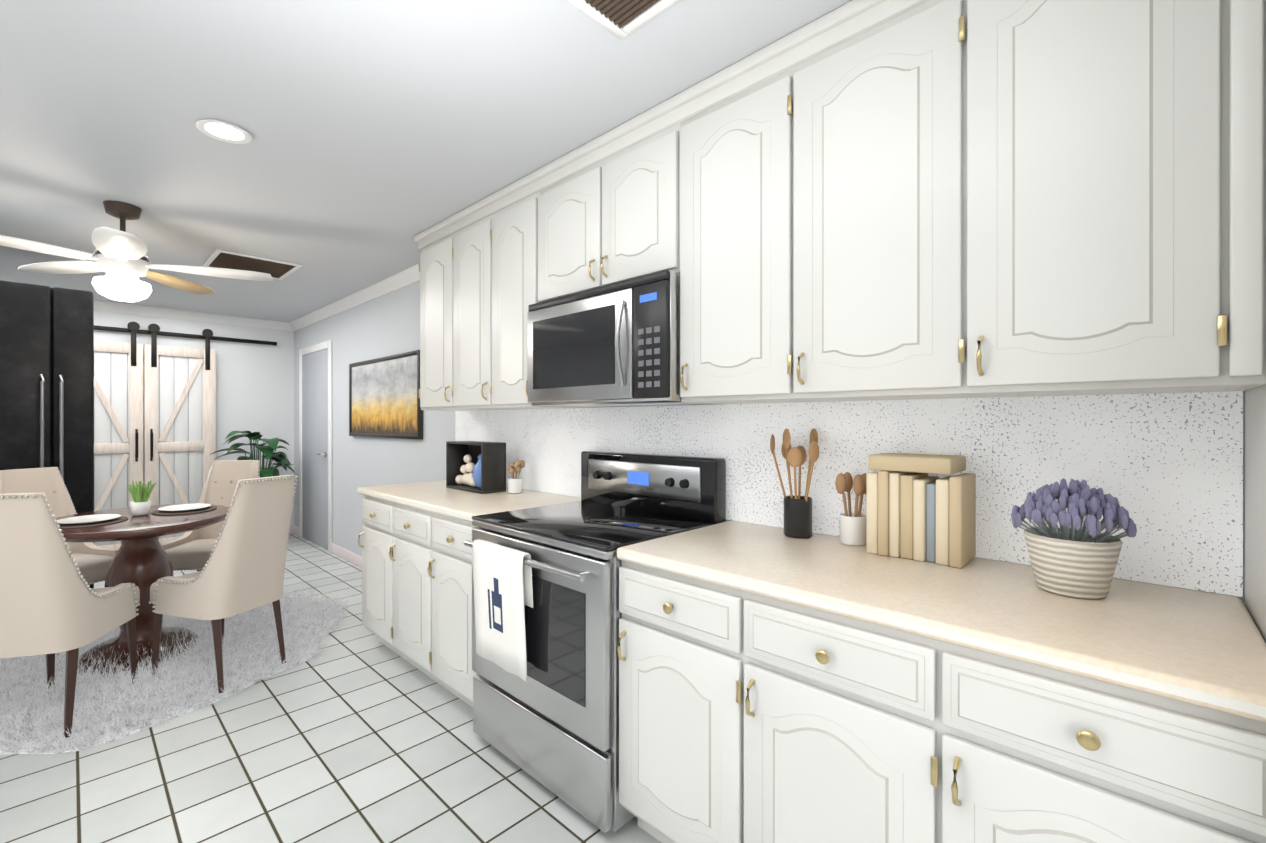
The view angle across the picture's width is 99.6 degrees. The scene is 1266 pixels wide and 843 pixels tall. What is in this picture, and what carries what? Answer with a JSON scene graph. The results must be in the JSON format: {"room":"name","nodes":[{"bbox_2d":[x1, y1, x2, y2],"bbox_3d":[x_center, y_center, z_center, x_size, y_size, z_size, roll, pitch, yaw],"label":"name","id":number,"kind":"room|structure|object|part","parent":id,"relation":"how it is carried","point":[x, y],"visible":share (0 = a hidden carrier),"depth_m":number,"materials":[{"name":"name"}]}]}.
{"room":"dining room and kitchen","nodes":[
{"label":"dining room and kitchen","id":0,"kind":"room"},
{"bbox_2d":[94,310,293,524],"bbox_3d":[-5.427,0.082,4.787,0.100,2.440,4.140,0,0,44],"label":"wall","id":1,"kind":"structure","parent":0,"point":[254,387],"depth_m":5.90,"materials":[{"name":"white paint"}]},
{"bbox_2d":[94,340,142,548],"bbox_3d":[-5.002,0.256,5.043,0.020,2.030,0.567,0,0,44],"label":"barn door","id":2,"kind":"structure","parent":1,"relation":"in","point":[135,408],"depth_m":5.17,"materials":[{"name":"beige wood"}]},
{"bbox_2d":[127,322,139,461],"bbox_3d":[-4.979,-0.289,5.021,0.059,1.359,0.516,0,0,44],"label":"hardware piece","id":3,"kind":"object","parent":2,"relation":"attached to","point":[133,327],"visible":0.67,"depth_m":5.18,"materials":[{"name":"black metal"}]},
{"bbox_2d":[144,344,215,543],"bbox_3d":[-4.608,0.256,5.457,0.020,2.030,0.560,0,0,44],"label":"barn door","id":4,"kind":"structure","parent":1,"relation":"in","point":[207,445],"depth_m":5.40,"materials":[{"name":"beige wood"}]},
{"bbox_2d":[148,324,212,460],"bbox_3d":[-4.585,-0.290,5.436,0.059,1.359,0.509,0,0,44],"label":"hardware piece","id":5,"kind":"object","parent":4,"relation":"attached to","point":[153,329],"visible":1,"depth_m":5.30,"materials":[{"name":"black metal"}]},
{"bbox_2d":[94,325,276,345],"bbox_3d":[-4.865,-0.884,5.266,0.052,0.040,2.310,0,0,44],"label":"rail","id":6,"kind":"object","parent":1,"relation":"attached to","point":[116,329],"visible":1,"depth_m":5.50,"materials":[{"name":"black metal"}]},
{"bbox_2d":[94,300,292,330],"bbox_3d":[-5.366,-1.096,4.728,0.070,0.085,4.140,0,0,44],"label":"crown molding","id":7,"kind":"structure","parent":1,"relation":"attached to","point":[167,313],"depth_m":5.52,"materials":[{"name":"white"}]},
{"bbox_2d":[0,533,660,842],"bbox_3d":[-2.171,1.354,1.762,8.990,0.100,4.240,0,0,44],"label":"floor","id":8,"kind":"structure","parent":0,"point":[357,731],"depth_m":1.98,"materials":[{"name":"tile"}]},
{"bbox_2d":[0,280,93,587],"bbox_3d":[-4.058,0.218,3.379,0.806,2.130,0.905,0,0,44],"label":"fridge","id":9,"kind":"object","parent":8,"relation":"on","point":[46,376],"visible":0.67,"depth_m":3.32,"materials":[{"name":"black metal"}]},
{"bbox_2d":[0,588,350,756],"bbox_3d":[-2.620,1.290,2.933,1.773,0.024,1.976,0,0,44],"label":"shag rug","id":10,"kind":"object","parent":8,"relation":"on","point":[108,709],"visible":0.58,"depth_m":2.56,"materials":[{"name":"grey carpet"}]},
{"bbox_2d":[0,467,118,659],"bbox_3d":[-3.276,0.777,3.050,0.599,1.002,0.401,0,0,14],"label":"dining chair","id":11,"kind":"object","parent":10,"relation":"on","point":[93,561],"visible":0.35,"depth_m":3.14,"materials":[{"name":"beige fabric"}]},
{"bbox_2d":[0,492,139,737],"bbox_3d":[-2.495,0.778,2.286,0.401,1.002,0.599,0,0,-16],"label":"dining chair","id":12,"kind":"object","parent":10,"relation":"on","point":[52,603],"visible":1,"depth_m":2.12,"materials":[{"name":"beige fabric"}]},
{"bbox_2d":[55,480,229,678],"bbox_3d":[-2.678,0.799,2.905,0.808,0.955,0.953,0,0,-40],"label":"dining table","id":13,"kind":"object","parent":10,"relation":"on","point":[139,526],"visible":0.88,"depth_m":2.81,"materials":[{"name":"brown wood"}]},
{"bbox_2d":[129,500,151,515],"bbox_3d":[-2.701,0.475,2.932,0.090,0.075,0.106,0,0,-40],"label":"pot","id":14,"kind":"object","parent":13,"relation":"on","point":[137,507],"depth_m":2.90,"materials":[{"name":"white ceramic"}]},
{"bbox_2d":[161,460,259,624],"bbox_3d":[-2.768,0.777,3.515,0.401,1.002,0.599,0,0,-8],"label":"dining chair","id":15,"kind":"object","parent":10,"relation":"on","point":[190,550],"visible":0.52,"depth_m":3.67,"materials":[{"name":"beige fabric"}]},
{"bbox_2d":[149,475,297,693],"bbox_3d":[-2.058,0.777,2.721,0.599,1.002,0.401,0,0,17],"label":"dining chair","id":16,"kind":"object","parent":10,"relation":"on","point":[243,570],"visible":1,"depth_m":2.58,"materials":[{"name":"beige fabric"}]},
{"bbox_2d":[209,431,296,477],"bbox_3d":[-3.956,0.697,5.591,0.716,1.208,0.724,0,0,44],"label":"floor plant","id":17,"kind":"object","parent":8,"relation":"on","point":[280,459],"visible":0.5,"depth_m":5.52,"materials":[{"name":"green plant"}]},
{"bbox_2d":[357,491,388,647],"bbox_3d":[-1.208,0.866,3.192,0.435,0.875,0.635,0,0,44],"label":"base cabinet","id":18,"kind":"object","parent":8,"relation":"on","point":[375,512],"depth_m":2.96,"materials":[{"name":"white paint"}]},
{"bbox_2d":[389,499,424,673],"bbox_3d":[-0.893,0.866,2.892,0.435,0.875,0.635,0,0,44],"label":"base cabinet","id":19,"kind":"object","parent":8,"relation":"on","point":[406,523],"depth_m":2.69,"materials":[{"name":"white paint"}]},
{"bbox_2d":[425,511,476,707],"bbox_3d":[-0.577,0.866,2.592,0.436,0.875,0.635,0,0,44],"label":"base cabinet","id":20,"kind":"object","parent":8,"relation":"on","point":[448,562],"depth_m":2.40,"materials":[{"name":"white paint"}]},
{"bbox_2d":[357,480,580,518],"bbox_3d":[-0.914,0.407,2.911,1.368,0.038,0.637,0,0,44],"label":"countertop","id":21,"kind":"structure","parent":20,"relation":"on","point":[431,495],"depth_m":2.70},
{"bbox_2d":[446,441,505,493],"bbox_3d":[-0.899,0.252,3.049,0.400,0.270,0.150,0,0,44],"label":"shadow box","id":22,"kind":"object","parent":21,"relation":"on","point":[476,466],"visible":1,"depth_m":2.96,"materials":[{"name":"grey wood"}]},
{"bbox_2d":[507,460,524,493],"bbox_3d":[-0.635,0.296,2.911,0.086,0.182,0.104,0,0,44],"label":"flower pot","id":23,"kind":"object","parent":21,"relation":"on","point":[515,485],"visible":0.98,"depth_m":2.88,"materials":[{"name":"white ceramic"}]},
{"bbox_3d":[-0.640,0.347,2.900,0.079,0.080,0.080,0,0,44],"label":"pot","id":24,"kind":"part","parent":23,"relation":"part of","materials":[{"name":"white ceramic"}]},
{"bbox_2d":[464,451,725,832],"bbox_3d":[-0.169,0.712,2.119,0.796,1.135,0.730,0,0,44],"label":"range","id":25,"kind":"object","parent":8,"relation":"on","point":[546,615],"visible":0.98,"depth_m":1.87,"materials":[{"name":"silver metal"}]},
{"bbox_2d":[472,539,532,680],"bbox_3d":[-0.478,0.671,1.946,0.326,0.436,0.050,0,0,44],"label":"towel","id":26,"kind":"object","parent":25,"relation":"hanging from","point":[502,576],"depth_m":1.91,"materials":[{"name":"white fabric"}]},
{"bbox_2d":[617,555,732,842],"bbox_3d":[0.327,0.867,1.732,0.445,0.875,0.635,0,0,44],"label":"base cabinet","id":27,"kind":"object","parent":8,"relation":"on","point":[675,647],"depth_m":1.49,"materials":[{"name":"white paint"}]},
{"bbox_2d":[733,587,928,842],"bbox_3d":[0.650,0.867,1.425,0.445,0.875,0.635,0,0,44],"label":"base cabinet","id":28,"kind":"object","parent":8,"relation":"on","point":[777,685],"depth_m":1.20,"materials":[{"name":"white paint"}]},
{"bbox_2d":[925,635,1265,842],"bbox_3d":[0.975,0.867,1.117,0.451,0.875,0.635,0,0,44],"label":"base cabinet","id":29,"kind":"object","parent":8,"relation":"on","point":[1018,749],"depth_m":0.90,"materials":[{"name":"white paint"}]},
{"bbox_2d":[617,519,1265,718],"bbox_3d":[0.651,0.409,1.423,1.343,0.038,0.637,0,0,44],"label":"countertop","id":30,"kind":"structure","parent":29,"relation":"on","point":[1205,646],"depth_m":1.13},
{"bbox_2d":[770,428,819,537],"bbox_3d":[0.559,0.205,1.820,0.178,0.365,0.142,0,0,44],"label":"utensil crock","id":31,"kind":"object","parent":30,"relation":"on","point":[798,516],"visible":0.98,"depth_m":1.78,"materials":[{"name":"black ceramic"}]},
{"bbox_2d":[784,496,811,537],"bbox_3d":[0.561,0.323,1.820,0.094,0.130,0.094,0,0,44],"label":"pot","id":32,"kind":"object","parent":31,"relation":"on","point":[797,509],"depth_m":1.78,"materials":[{"name":"black ceramic"}]},
{"bbox_2d":[835,472,865,545],"bbox_3d":[0.702,0.276,1.707,0.092,0.224,0.092,0,0,44],"label":"crock","id":33,"kind":"object","parent":30,"relation":"on","point":[852,529],"visible":0.94,"depth_m":1.68,"materials":[{"name":"white ceramic"}]},
{"bbox_2d":[840,513,865,545],"bbox_3d":[0.702,0.343,1.707,0.080,0.090,0.080,0,0,44],"label":"pot","id":34,"kind":"object","parent":33,"relation":"on","point":[852,525],"depth_m":1.67,"materials":[{"name":"white ceramic"}]},
{"bbox_2d":[866,453,975,567],"bbox_3d":[0.832,0.243,1.554,0.248,0.290,0.170,0,0,44],"label":"books","id":35,"kind":"object","parent":30,"relation":"on","point":[915,511],"visible":1,"depth_m":1.49,"materials":[{"name":"beige paper"}]},
{"bbox_2d":[1011,478,1136,598],"bbox_3d":[1.005,0.260,1.228,0.222,0.258,0.208,0,0,44],"label":"potted plant","id":36,"kind":"object","parent":30,"relation":"on","point":[1075,561],"visible":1,"depth_m":1.18,"materials":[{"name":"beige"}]},
{"bbox_2d":[1024,527,1122,598],"bbox_3d":[1.004,0.324,1.226,0.176,0.130,0.176,0,0,44],"label":"pot","id":37,"kind":"object","parent":36,"relation":"on","point":[1080,565],"depth_m":1.17,"materials":[{"name":"beige ceramic"}]},
{"bbox_2d":[0,0,851,321],"bbox_3d":[-2.171,-1.186,1.760,8.990,0.100,4.240,0,0,44],"label":"ceiling","id":38,"kind":"structure","parent":0,"point":[382,132],"depth_m":1.97,"materials":[{"name":"white paint"}]},
{"bbox_2d":[0,200,272,301],"bbox_3d":[-2.669,-0.888,2.784,1.245,0.493,1.280,0,0,44],"label":"ceiling fan","id":39,"kind":"object","parent":38,"relation":"hanging from","point":[122,260],"visible":1,"depth_m":2.77,"materials":[{"name":"white metal"}]},
{"bbox_3d":[-2.868,-0.831,2.489,0.239,0.020,0.579,0,0,44],"label":"blade","id":40,"kind":"part","parent":39,"relation":"part of","materials":[{"name":"white wood"}]},
{"bbox_3d":[-3.063,-0.832,2.891,0.527,0.020,0.366,0,0,44],"label":"blade","id":41,"kind":"part","parent":39,"relation":"part of","materials":[{"name":"white wood"}]},
{"bbox_3d":[-2.441,-0.831,2.543,0.583,0.020,0.193,0,0,44],"label":"blade","id":42,"kind":"part","parent":39,"relation":"part of","materials":[{"name":"white"}]},
{"bbox_3d":[-2.690,-0.829,2.819,0.210,0.185,0.210,0,0,44],"label":"motor","id":43,"kind":"part","parent":39,"relation":"part of","materials":[{"name":"white"}]},
{"bbox_3d":[-2.730,-0.832,3.199,0.486,0.020,0.423,0,0,44],"label":"blade","id":44,"kind":"part","parent":39,"relation":"part of","materials":[{"name":"beige wood"}]},
{"bbox_3d":[-2.345,-0.832,2.971,0.296,0.020,0.562,0,0,44],"label":"blade","id":45,"kind":"part","parent":39,"relation":"part of","materials":[{"name":"white wood"}]},
{"bbox_2d":[196,119,251,143],"bbox_3d":[-1.590,-1.129,2.082,0.176,0.011,0.176,0,0,44],"label":"recessed light","id":46,"kind":"object","parent":38,"relation":"in","point":[223,131],"visible":1,"depth_m":2.08,"materials":[{"name":"white plastic"}]},
{"bbox_2d":[202,249,301,279],"bbox_3d":[-2.770,-1.131,3.888,0.550,0.011,0.500,0,0,44],"label":"ceiling vent","id":47,"kind":"object","parent":38,"relation":"in","point":[274,269],"visible":0.94,"depth_m":3.83,"materials":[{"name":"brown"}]},
{"bbox_2d":[568,0,677,39],"bbox_3d":[0.006,-1.129,1.387,0.320,0.011,0.220,0,0,44],"label":"ceiling vent","id":48,"kind":"object","parent":38,"relation":"in","point":[621,19],"visible":1,"depth_m":1.47,"materials":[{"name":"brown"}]},
{"bbox_2d":[294,281,1244,604],"bbox_3d":[-0.745,0.083,3.261,8.990,2.440,0.100,0,0,44],"label":"wall","id":49,"kind":"structure","parent":0,"point":[384,325],"depth_m":4.70,"materials":[{"name":"white paint"}]},
{"bbox_2d":[293,525,298,535],"bbox_3d":[-3.872,1.255,6.156,0.270,0.090,0.014,0,0,44],"label":"baseboard","id":50,"kind":"structure","parent":49,"relation":"attached to","point":[296,530],"depth_m":6.16,"materials":[{"name":"white"}]},
{"bbox_2d":[299,340,331,551],"bbox_3d":[-3.402,0.243,5.670,1.050,2.115,0.069,0,0,44],"label":"door frame","id":51,"kind":"structure","parent":49,"relation":"in","point":[316,347],"depth_m":5.36,"materials":[{"name":"white painted wood"}]},
{"bbox_2d":[302,349,327,548],"bbox_3d":[-3.382,0.278,5.691,0.896,2.030,0.010,0,0,44],"label":"door","id":52,"kind":"structure","parent":51,"relation":"attached to","point":[314,443],"depth_m":5.67,"materials":[{"name":"grey paint"}]},
{"bbox_2d":[331,543,361,566],"bbox_3d":[-2.103,1.257,4.475,2.490,0.090,0.014,0,0,44],"label":"baseboard","id":53,"kind":"structure","parent":49,"relation":"attached to","point":[352,557],"depth_m":5.03,"materials":[{"name":"white"}]},
{"bbox_2d":[289,264,419,330],"bbox_3d":[-2.543,-1.096,4.852,3.990,0.085,0.070,0,0,44],"label":"crown molding","id":54,"kind":"structure","parent":49,"relation":"attached to","point":[404,278],"depth_m":4.68,"materials":[{"name":"white wood"}]},
{"bbox_2d":[349,350,422,438],"bbox_3d":[-2.082,-0.198,4.438,1.430,0.660,0.035,0,0,44],"label":"picture","id":55,"kind":"object","parent":49,"relation":"attached to","point":[384,400],"visible":0.88,"depth_m":4.35,"materials":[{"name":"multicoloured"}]},
{"bbox_2d":[414,174,591,410],"bbox_3d":[-0.758,-0.602,2.963,1.203,1.066,0.345,0,0,44],"label":"upper cabinet","id":56,"kind":"object","parent":49,"relation":"attached to","point":[474,265],"depth_m":2.77,"materials":[{"name":"white paint"}]},
{"bbox_2d":[530,99,669,304],"bbox_3d":[-0.025,-0.831,2.266,0.820,0.608,0.345,0,0,44],"label":"upper cabinet","id":57,"kind":"object","parent":49,"relation":"attached to","point":[600,211],"depth_m":2.12,"materials":[{"name":"white paint"}]},
{"bbox_2d":[528,270,712,406],"bbox_3d":[-0.060,-0.296,2.230,0.811,0.451,0.442,0,0,44],"label":"microwave","id":58,"kind":"object","parent":57,"relation":"attached to","point":[615,344],"visible":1,"depth_m":2.02,"materials":[{"name":"silver metal"}]},
{"bbox_2d":[670,38,781,403],"bbox_3d":[0.427,-0.601,1.837,0.425,1.066,0.345,0,0,44],"label":"upper cabinet","id":59,"kind":"object","parent":49,"relation":"attached to","point":[726,128],"depth_m":1.71,"materials":[{"name":"white paint"}]},
{"bbox_2d":[455,391,1242,596],"bbox_3d":[0.080,0.160,2.399,3.515,0.456,0.011,0,0,44],"label":"backsplash","id":60,"kind":"structure","parent":49,"relation":"attached to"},
{"bbox_2d":[782,0,953,402],"bbox_3d":[0.740,-0.601,1.539,0.440,1.066,0.345,0,0,44],"label":"upper cabinet","id":61,"kind":"object","parent":49,"relation":"attached to","point":[864,200],"depth_m":1.41,"materials":[{"name":"white paint"}]},
{"bbox_2d":[954,0,1265,398],"bbox_3d":[1.069,-0.601,1.226,0.468,1.066,0.345,0,0,44],"label":"upper cabinet","id":62,"kind":"object","parent":49,"relation":"attached to","point":[1110,155],"depth_m":1.09,"materials":[{"name":"white paint"}]},
{"bbox_2d":[1245,384,1265,642],"bbox_3d":[1.359,0.125,0.680,0.702,2.360,0.738,0,0,44],"label":"wall","id":63,"kind":"structure","parent":0,"point":[1255,502],"depth_m":1.07,"materials":[{"name":"white paint"}]}
]}

